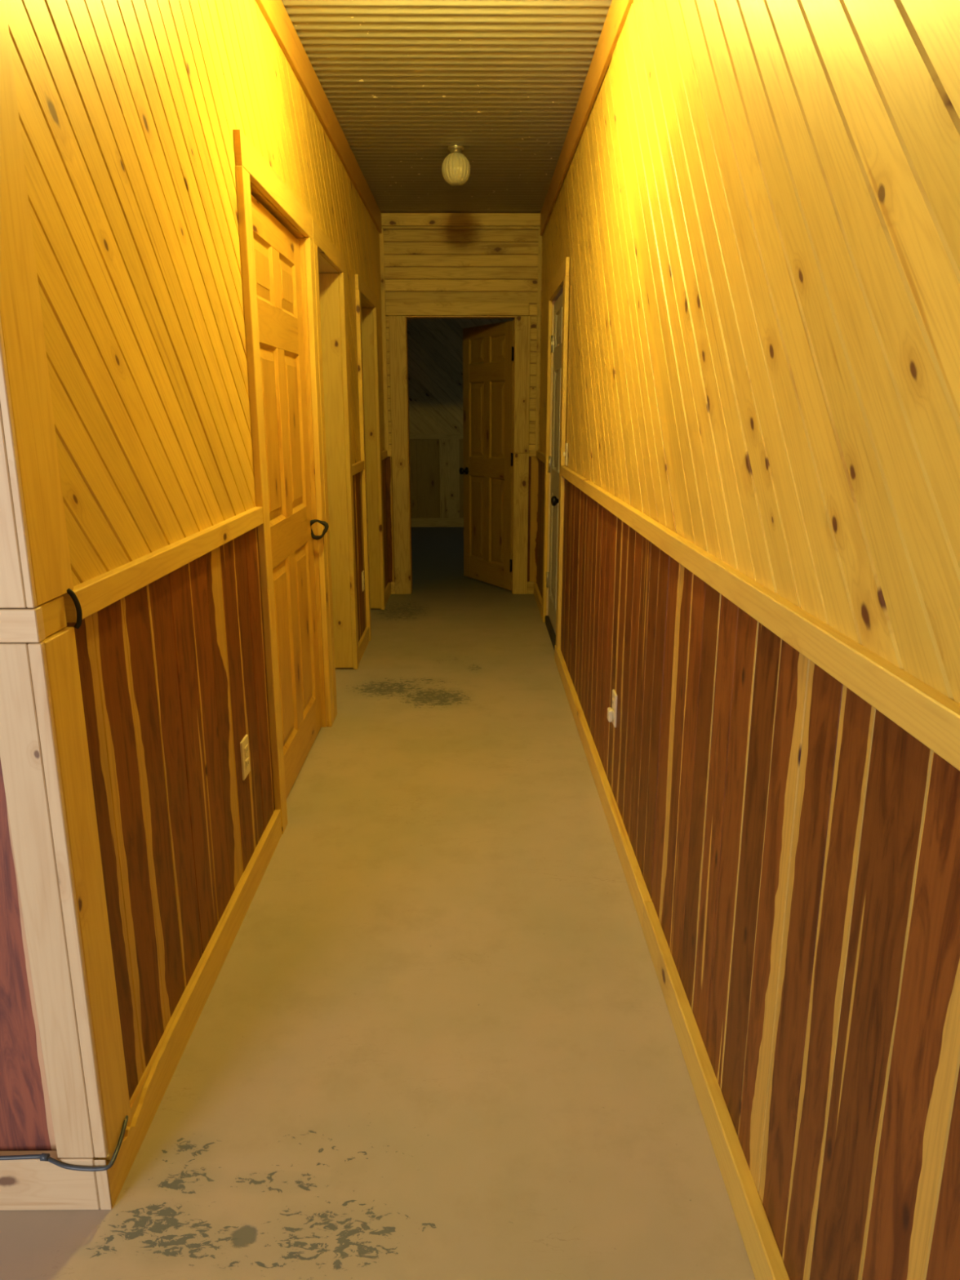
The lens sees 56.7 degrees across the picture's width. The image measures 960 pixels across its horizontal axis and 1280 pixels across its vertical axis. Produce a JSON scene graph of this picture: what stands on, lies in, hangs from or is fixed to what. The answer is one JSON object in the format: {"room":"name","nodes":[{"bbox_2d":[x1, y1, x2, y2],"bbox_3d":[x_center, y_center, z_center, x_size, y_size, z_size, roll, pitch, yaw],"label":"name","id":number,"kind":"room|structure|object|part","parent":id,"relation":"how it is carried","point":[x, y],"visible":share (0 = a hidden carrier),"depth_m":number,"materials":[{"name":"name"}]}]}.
{"room":"hallway","nodes":[
{"label":"hallway","id":0,"kind":"room"},
{"bbox_2d":[0,759,56,1151],"bbox_3d":[-2.095,-0.352,1.327,2.828,2.800,0.128,0,14,0],"label":"wall","id":1,"kind":"structure","parent":0,"point":[26,1124],"depth_m":1.53,"materials":[{"name":"brown wood"}]},
{"bbox_2d":[0,316,36,608],"bbox_3d":[-0.736,-0.841,1.131,0.145,1.634,0.022,0,14,0],"label":"board","id":2,"kind":"object","parent":1,"relation":"attached to","point":[17,588],"visible":1,"depth_m":1.29,"materials":[{"name":"brown wood"}]},
{"bbox_2d":[0,606,45,642],"bbox_3d":[-2.085,-0.021,1.332,2.846,0.051,0.022,0,14,0],"label":"chair rail","id":3,"kind":"object","parent":1,"relation":"attached to","point":[26,624],"visible":1,"depth_m":1.33,"materials":[{"name":"brown wood"}]},
{"bbox_2d":[0,642,108,1157],"bbox_3d":[-0.703,0.458,1.465,0.086,0.939,0.022,0,14,0],"label":"board","id":4,"kind":"object","parent":1,"relation":"attached to","point":[29,757],"visible":0.93,"depth_m":1.44,"materials":[{"name":"brown wood"}]},
{"bbox_2d":[0,1151,111,1209],"bbox_3d":[-2.085,0.970,1.586,2.846,0.110,0.023,0,14,0],"label":"baseboard","id":5,"kind":"structure","parent":1,"relation":"attached to","point":[24,1184],"depth_m":1.58,"materials":[{"name":"brown wood"}]},
{"bbox_2d":[0,1115,128,1171],"bbox_3d":[-1.129,0.907,1.614,0.960,0.036,0.118,0,14,0],"label":"cable","id":6,"kind":"object","parent":5,"relation":"on","point":[43,1157],"visible":0.96,"depth_m":1.56,"materials":[{"name":"rubber"}]},
{"bbox_2d":[5,0,388,1099],"bbox_3d":[-0.758,-1.044,4.015,0.121,2.800,5.667,0,14,0],"label":"wall","id":7,"kind":"structure","parent":0,"point":[129,111],"depth_m":1.91,"materials":[{"name":"brown wood"}]},
{"bbox_2d":[0,0,73,606],"bbox_3d":[-0.675,-0.797,1.208,0.020,1.509,0.126,0,14,0],"label":"board","id":8,"kind":"object","parent":7,"relation":"attached to","point":[20,310],"visible":0.98,"depth_m":1.30,"materials":[{"name":"brown wood"}]},
{"bbox_2d":[37,595,66,637],"bbox_3d":[-0.675,-0.036,1.393,0.015,0.051,0.085,0,14,0],"label":"block","id":9,"kind":"object","parent":7,"relation":"attached to","point":[54,615],"visible":0.62,"depth_m":1.40,"materials":[{"name":"brown wood"}]},
{"bbox_2d":[40,626,131,1159],"bbox_3d":[-0.672,0.454,1.518,0.025,0.955,0.102,0,14,0],"label":"board","id":10,"kind":"object","parent":7,"relation":"attached to","point":[60,648],"visible":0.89,"depth_m":1.50,"materials":[{"name":"brown wood"}]},
{"bbox_2d":[62,506,263,622],"bbox_3d":[-0.676,-0.219,2.101,0.022,0.052,1.333,0,14,0],"label":"chair rail","id":11,"kind":"object","parent":7,"relation":"attached to","point":[100,592],"visible":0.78,"depth_m":1.80,"materials":[{"name":"brown wood"}]},
{"bbox_2d":[66,587,82,629],"bbox_3d":[-0.659,-0.051,1.446,0.021,0.069,0.012,-5,15,-19],"label":"cable","id":12,"kind":"object","parent":11,"relation":"attached to","point":[79,613],"visible":1,"depth_m":1.45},
{"bbox_2d":[240,734,250,780],"bbox_3d":[-0.684,0.342,2.596,0.011,0.116,0.072,0,14,0],"label":"electrical outlet","id":13,"kind":"object","parent":7,"relation":"attached to","point":[244,745],"visible":1,"depth_m":2.58,"materials":[{"name":"beige plastic"}]},
{"bbox_2d":[244,744,248,757],"bbox_3d":[-0.681,0.323,2.591,0.004,0.028,0.032,0,14,0],"label":"receptacle","id":14,"kind":"object","parent":13,"relation":"attached to","point":[246,746],"depth_m":2.58,"materials":[{"name":"beige plastic"}]},
{"bbox_2d":[244,757,248,769],"bbox_3d":[-0.681,0.361,2.601,0.004,0.028,0.032,0,14,0],"label":"receptacle","id":15,"kind":"object","parent":13,"relation":"attached to","point":[246,759],"depth_m":2.59,"materials":[{"name":"beige plastic"}]},
{"bbox_2d":[106,582,391,1208],"bbox_3d":[-0.690,0.286,4.280,0.021,0.092,5.557,0,14,0],"label":"baseboard","id":16,"kind":"structure","parent":7,"relation":"attached to","point":[145,1100],"depth_m":2.04,"materials":[{"name":"brown wood"}]},
{"bbox_2d":[232,128,333,834],"bbox_3d":[-0.726,-0.525,3.300,0.174,2.153,1.142,0,14,0],"label":"door","id":17,"kind":"structure","parent":7,"relation":"in","point":[277,251],"depth_m":3.27,"materials":[{"name":"brown wood"}]},
{"bbox_3d":[-0.680,-0.347,2.798,0.023,2.058,0.082,0,14,0],"label":"casing","id":18,"kind":"part","parent":17,"relation":"part of","materials":[{"name":"brown wood"}]},
{"bbox_3d":[-0.730,-1.219,2.934,0.032,0.195,0.280,0,14,0],"label":"raised panel","id":19,"kind":"part","parent":17,"relation":"part of","materials":[{"name":"brown wood"}]},
{"bbox_3d":[-0.730,-0.704,3.067,0.032,0.595,0.280,0,14,0],"label":"raised panel","id":20,"kind":"part","parent":17,"relation":"part of","materials":[{"name":"brown wood"}]},
{"bbox_3d":[-0.730,0.056,3.262,0.032,0.685,0.280,0,14,0],"label":"raised panel","id":21,"kind":"part","parent":17,"relation":"part of","materials":[{"name":"brown wood"}]},
{"bbox_3d":[-0.732,-1.319,3.324,0.032,0.195,0.285,0,14,0],"label":"raised panel","id":22,"kind":"part","parent":17,"relation":"part of","materials":[{"name":"brown wood"}]},
{"bbox_3d":[-0.732,-0.804,3.457,0.032,0.595,0.285,0,14,0],"label":"raised panel","id":23,"kind":"part","parent":17,"relation":"part of","materials":[{"name":"brown wood"}]},
{"bbox_3d":[-0.732,-0.044,3.652,0.032,0.685,0.285,0,14,0],"label":"raised panel","id":24,"kind":"part","parent":17,"relation":"part of","materials":[{"name":"brown wood"}]},
{"bbox_3d":[-0.686,-0.612,3.825,0.023,2.058,0.082,0,14,0],"label":"casing","id":25,"kind":"part","parent":17,"relation":"part of","materials":[{"name":"brown wood"}]},
{"bbox_3d":[-0.686,-0.468,3.773,0.089,0.088,0.030,0,14,0],"label":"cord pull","id":26,"kind":"part","parent":17,"relation":"part of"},
{"bbox_2d":[255,0,382,233],"bbox_3d":[-0.691,-2.269,3.633,0.019,0.134,5.557,0,14,0],"label":"trim","id":27,"kind":"structure","parent":7,"relation":"attached to","point":[274,12],"depth_m":3.67,"materials":[{"name":"orange wood"}]},
{"bbox_2d":[352,460,364,475],"bbox_3d":[-0.696,-0.971,5.020,0.022,0.052,0.545,0,14,0],"label":"chair rail","id":28,"kind":"object","parent":7,"relation":"attached to","point":[357,467],"visible":0.75,"depth_m":5.02,"materials":[{"name":"brown wood"}]},
{"bbox_2d":[361,570,364,591],"bbox_3d":[-0.703,-0.356,5.356,0.011,0.116,0.072,0,14,0],"label":"electrical outlet","id":29,"kind":"object","parent":7,"relation":"attached to","point":[362,572],"visible":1,"depth_m":5.33,"materials":[{"name":"beige plastic"}]},
{"bbox_2d":[355,274,385,640],"bbox_3d":[-1.178,-1.153,5.766,0.980,2.140,0.993,0,14,0],"label":"door","id":30,"kind":"structure","parent":7,"relation":"in","point":[366,311],"depth_m":6.05,"materials":[{"name":"brown wood"}]},
{"bbox_3d":[-0.696,-0.998,5.328,0.023,2.058,0.063,0,14,0],"label":"casing","id":31,"kind":"part","parent":30,"relation":"part of","materials":[{"name":"brown wood"}]},
{"bbox_3d":[-0.702,-1.227,6.215,0.023,2.058,0.091,0,14,0],"label":"casing","id":32,"kind":"part","parent":30,"relation":"part of","materials":[{"name":"brown wood"}]},
{"bbox_2d":[381,449,387,459],"bbox_3d":[-0.706,-1.346,6.478,0.022,0.052,0.467,0,14,0],"label":"chair rail","id":33,"kind":"object","parent":7,"relation":"attached to","point":[384,453],"visible":0.72,"depth_m":6.50,"materials":[{"name":"brown wood"}]},
{"bbox_2d":[0,527,755,1279],"bbox_3d":[-0.726,0.396,4.279,5.800,0.120,14.300,0,14,0],"label":"floor","id":34,"kind":"structure","parent":0,"point":[435,1037],"depth_m":2.03,"materials":[{"name":"paint"}]},
{"bbox_2d":[281,0,612,213],"bbox_3d":[-0.726,-2.378,3.565,5.800,0.110,14.300,0,14,0],"label":"ceiling","id":35,"kind":"structure","parent":0,"point":[404,82],"depth_m":3.85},
{"bbox_2d":[441,145,470,186],"bbox_3d":[-0.128,-2.532,4.754,0.152,0.184,0.152,0,14,0],"label":"ceiling lamp","id":36,"kind":"object","parent":35,"relation":"attached to","point":[455,167],"visible":1,"depth_m":4.71,"materials":[{"name":"glass"}]},
{"bbox_2d":[407,318,514,527],"bbox_3d":[-0.322,-2.768,10.719,4.100,2.800,0.135,0,14,0],"label":"wall","id":37,"kind":"structure","parent":0,"point":[435,346],"depth_m":10.70,"materials":[{"name":"brown wood"}]},
{"bbox_3d":[-0.321,-2.455,10.745,3.900,0.060,0.020,0,14,0],"label":"chair rail","id":38,"kind":"part","parent":37,"relation":"part of","materials":[{"name":"brown wood"}]},
{"bbox_3d":[-0.321,-1.452,11.001,3.900,0.110,0.025,0,14,0],"label":"baseboard","id":39,"kind":"part","parent":37,"relation":"part of","materials":[{"name":"brown wood"}]},
{"bbox_2d":[383,229,542,582],"bbox_3d":[-0.145,-1.736,6.705,1.500,2.800,0.121,0,14,0],"label":"wall","id":40,"kind":"structure","parent":0,"point":[421,265],"depth_m":6.42,"materials":[{"name":"brown wood"}]},
{"bbox_2d":[379,228,389,449],"bbox_3d":[-0.701,-2.159,6.525,0.030,1.579,0.014,0,14,0],"label":"batten","id":41,"kind":"object","parent":40,"relation":"attached to","point":[381,235],"visible":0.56,"depth_m":6.51,"materials":[{"name":"brown wood"}]},
{"bbox_2d":[386,449,391,456],"bbox_3d":[-0.691,-1.409,6.716,0.050,0.047,0.017,0,14,0],"label":"chair rail","id":42,"kind":"object","parent":40,"relation":"attached to","point":[389,451],"visible":0.75,"depth_m":6.71,"materials":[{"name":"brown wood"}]},
{"bbox_2d":[385,302,530,594],"bbox_3d":[-0.160,-1.498,7.078,1.052,2.153,0.771,0,14,0],"label":"door","id":43,"kind":"structure","parent":40,"relation":"in","point":[496,356],"depth_m":6.87,"materials":[{"name":"brown wood"}]},
{"bbox_3d":[-0.603,-1.359,6.725,0.122,2.061,0.021,0,14,0],"label":"casing","id":44,"kind":"part","parent":43,"relation":"part of","materials":[{"name":"brown wood"}]},
{"bbox_3d":[-0.138,-1.408,7.409,0.068,0.062,0.062,-8,17,-29],"label":"knob","id":45,"kind":"part","parent":43,"relation":"part of","materials":[{"name":"black metal"}]},
{"bbox_3d":[-0.015,-2.295,7.066,0.032,0.195,0.230,-8,17,-29],"label":"raised panel","id":46,"kind":"part","parent":43,"relation":"part of","materials":[{"name":"brown wood"}]},
{"bbox_3d":[-0.015,-1.779,7.198,0.032,0.595,0.230,-8,17,-29],"label":"raised panel","id":47,"kind":"part","parent":43,"relation":"part of","materials":[{"name":"brown wood"}]},
{"bbox_3d":[-0.015,-1.019,7.394,0.032,0.685,0.230,-8,17,-29],"label":"raised panel","id":48,"kind":"part","parent":43,"relation":"part of","materials":[{"name":"brown wood"}]},
{"bbox_3d":[0.147,-0.949,7.121,0.032,0.685,0.230,-8,17,-29],"label":"raised panel","id":49,"kind":"part","parent":43,"relation":"part of","materials":[{"name":"brown wood"}]},
{"bbox_3d":[0.147,-2.224,6.793,0.032,0.195,0.230,-8,17,-29],"label":"raised panel","id":50,"kind":"part","parent":43,"relation":"part of","materials":[{"name":"brown wood"}]},
{"bbox_3d":[0.147,-1.709,6.926,0.032,0.595,0.230,-8,17,-29],"label":"raised panel","id":51,"kind":"part","parent":43,"relation":"part of","materials":[{"name":"brown wood"}]},
{"bbox_3d":[0.313,-1.361,6.731,0.112,2.061,0.021,0,14,0],"label":"casing","id":52,"kind":"part","parent":43,"relation":"part of","materials":[{"name":"brown wood"}]},
{"bbox_2d":[381,213,540,229],"bbox_3d":[-0.136,-2.974,6.316,1.158,0.102,0.022,0,14,0],"label":"trim","id":53,"kind":"structure","parent":40,"relation":"attached to","point":[388,220],"depth_m":6.31,"materials":[{"name":"brown wood"}]},
{"bbox_2d":[391,582,533,594],"bbox_3d":[-0.137,-0.409,6.976,1.119,0.095,0.018,0,14,0],"label":"baseboard","id":54,"kind":"structure","parent":40,"relation":"attached to","point":[530,584],"depth_m":6.97,"materials":[{"name":"brown wood"}]},
{"bbox_2d":[528,449,536,456],"bbox_3d":[0.407,-1.411,6.723,0.072,0.047,0.017,0,14,0],"label":"chair rail","id":55,"kind":"object","parent":40,"relation":"attached to","point":[531,452],"visible":0.75,"depth_m":6.71,"materials":[{"name":"brown wood"}]},
{"bbox_2d":[535,229,542,449],"bbox_3d":[0.430,-2.160,6.532,0.026,1.579,0.014,0,14,0],"label":"batten","id":56,"kind":"object","parent":40,"relation":"attached to","point":[540,237],"visible":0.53,"depth_m":6.51,"materials":[{"name":"brown wood"}]},
{"bbox_2d":[536,0,959,1279],"bbox_3d":[0.539,-0.507,1.931,0.131,2.800,9.987,0,14,0],"label":"wall","id":57,"kind":"structure","parent":0,"point":[755,214],"depth_m":1.37,"materials":[{"name":"brown wood"}]},
{"bbox_2d":[536,449,544,462],"bbox_3d":[0.437,-1.298,6.294,0.022,0.052,0.862,0,14,0],"label":"chair rail","id":58,"kind":"object","parent":57,"relation":"attached to","point":[540,455],"visible":0.75,"depth_m":6.30,"materials":[{"name":"brown wood"}]},
{"bbox_2d":[542,257,569,648],"bbox_3d":[0.486,-1.046,5.328,0.181,2.150,1.125,0,14,0],"label":"door","id":59,"kind":"structure","parent":57,"relation":"in","point":[558,288],"depth_m":5.46,"materials":[{"name":"brown wood"}]},
{"bbox_3d":[0.439,-1.129,5.836,0.022,2.057,0.099,0,14,0],"label":"casing","id":60,"kind":"part","parent":59,"relation":"part of","materials":[{"name":"brown wood"}]},
{"bbox_3d":[0.483,-0.586,5.655,0.037,0.685,0.270,0,14,0],"label":"raised panel","id":61,"kind":"part","parent":59,"relation":"part of","materials":[{"name":"brown wood"}]},
{"bbox_3d":[0.432,-0.781,4.997,0.068,0.062,0.062,0,14,0],"label":"knob","id":62,"kind":"part","parent":59,"relation":"part of","materials":[{"name":"black metal"}]},
{"bbox_3d":[0.483,-1.346,5.459,0.037,0.595,0.270,0,14,0],"label":"raised panel","id":63,"kind":"part","parent":59,"relation":"part of","materials":[{"name":"white paint"}]},
{"bbox_3d":[0.483,-1.861,5.326,0.037,0.195,0.270,0,14,0],"label":"raised panel","id":64,"kind":"part","parent":59,"relation":"part of","materials":[{"name":"white paint"}]},
{"bbox_3d":[0.485,-0.486,5.267,0.037,0.685,0.270,0,14,0],"label":"raised panel","id":65,"kind":"part","parent":59,"relation":"part of","materials":[{"name":"white paint"}]},
{"bbox_3d":[0.485,-1.247,5.072,0.037,0.595,0.270,0,14,0],"label":"raised panel","id":66,"kind":"part","parent":59,"relation":"part of","materials":[{"name":"white paint"}]},
{"bbox_3d":[0.445,-0.874,4.845,0.022,2.057,0.104,0,14,0],"label":"casing","id":67,"kind":"part","parent":59,"relation":"part of","materials":[{"name":"brown wood"}]},
{"bbox_2d":[563,442,568,466],"bbox_3d":[0.448,-0.978,4.682,0.020,0.115,0.070,0,14,0],"label":"light switch","id":68,"kind":"object","parent":57,"relation":"attached to","point":[565,454],"visible":1,"depth_m":4.66,"materials":[{"name":"beige plastic"}]},
{"bbox_3d":[0.454,-0.978,4.682,0.008,0.115,0.070,0,14,0],"label":"plate","id":69,"kind":"part","parent":68,"relation":"part of","materials":[{"name":"beige plastic"}]},
{"bbox_2d":[540,0,633,235],"bbox_3d":[0.468,-1.739,1.604,0.016,0.149,9.767,0,14,0],"label":"trim","id":70,"kind":"structure","parent":57,"relation":"attached to","point":[619,10],"depth_m":3.67,"materials":[{"name":"orange wood"}]},
{"bbox_2d":[607,688,617,727],"bbox_3d":[0.457,0.237,3.084,0.026,0.116,0.072,0,14,0],"label":"electrical outlet","id":71,"kind":"object","parent":57,"relation":"attached to","point":[611,712],"visible":1,"depth_m":3.07,"materials":[{"name":"beige plastic"}]},
{"bbox_3d":[0.466,0.237,3.084,0.008,0.116,0.072,0,14,0],"label":"plate","id":72,"kind":"part","parent":71,"relation":"part of","materials":[{"name":"beige plastic"}]},
{"bbox_2d":[533,582,789,1279],"bbox_3d":[0.463,0.822,2.206,0.027,0.088,9.857,0,14,0],"label":"baseboard","id":73,"kind":"structure","parent":57,"relation":"attached to","point":[766,1263],"depth_m":1.91,"materials":[{"name":"brown wood"}]},
{"bbox_2d":[560,466,959,770],"bbox_3d":[0.472,0.070,0.976,0.022,0.052,7.850,0,14,0],"label":"chair rail","id":74,"kind":"object","parent":57,"relation":"attached to","point":[928,715],"visible":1,"depth_m":1.20,"materials":[{"name":"brown wood"}]},
{"bbox_3d":[-1.360,-1.353,5.219,1.050,2.800,3.100,0,14,0],"label":"wall","id":75,"kind":"structure","parent":0,"visible":0},
{"bbox_2d":[312,219,359,719],"bbox_3d":[-1.126,-0.780,4.307,0.895,2.145,0.921,0,14,0],"label":"door frame","id":76,"kind":"structure","parent":75,"relation":"in","point":[329,262],"depth_m":4.60,"materials":[{"name":"brown wood"}]},
{"bbox_3d":[-0.687,-0.634,3.914,0.023,2.058,0.083,0,14,0],"label":"casing","id":77,"kind":"part","parent":76,"relation":"part of","materials":[{"name":"brown wood"}]},
{"bbox_3d":[-0.692,-0.843,4.726,0.023,2.058,0.084,0,14,0],"label":"casing","id":78,"kind":"part","parent":76,"relation":"part of","materials":[{"name":"brown wood"}]}
]}

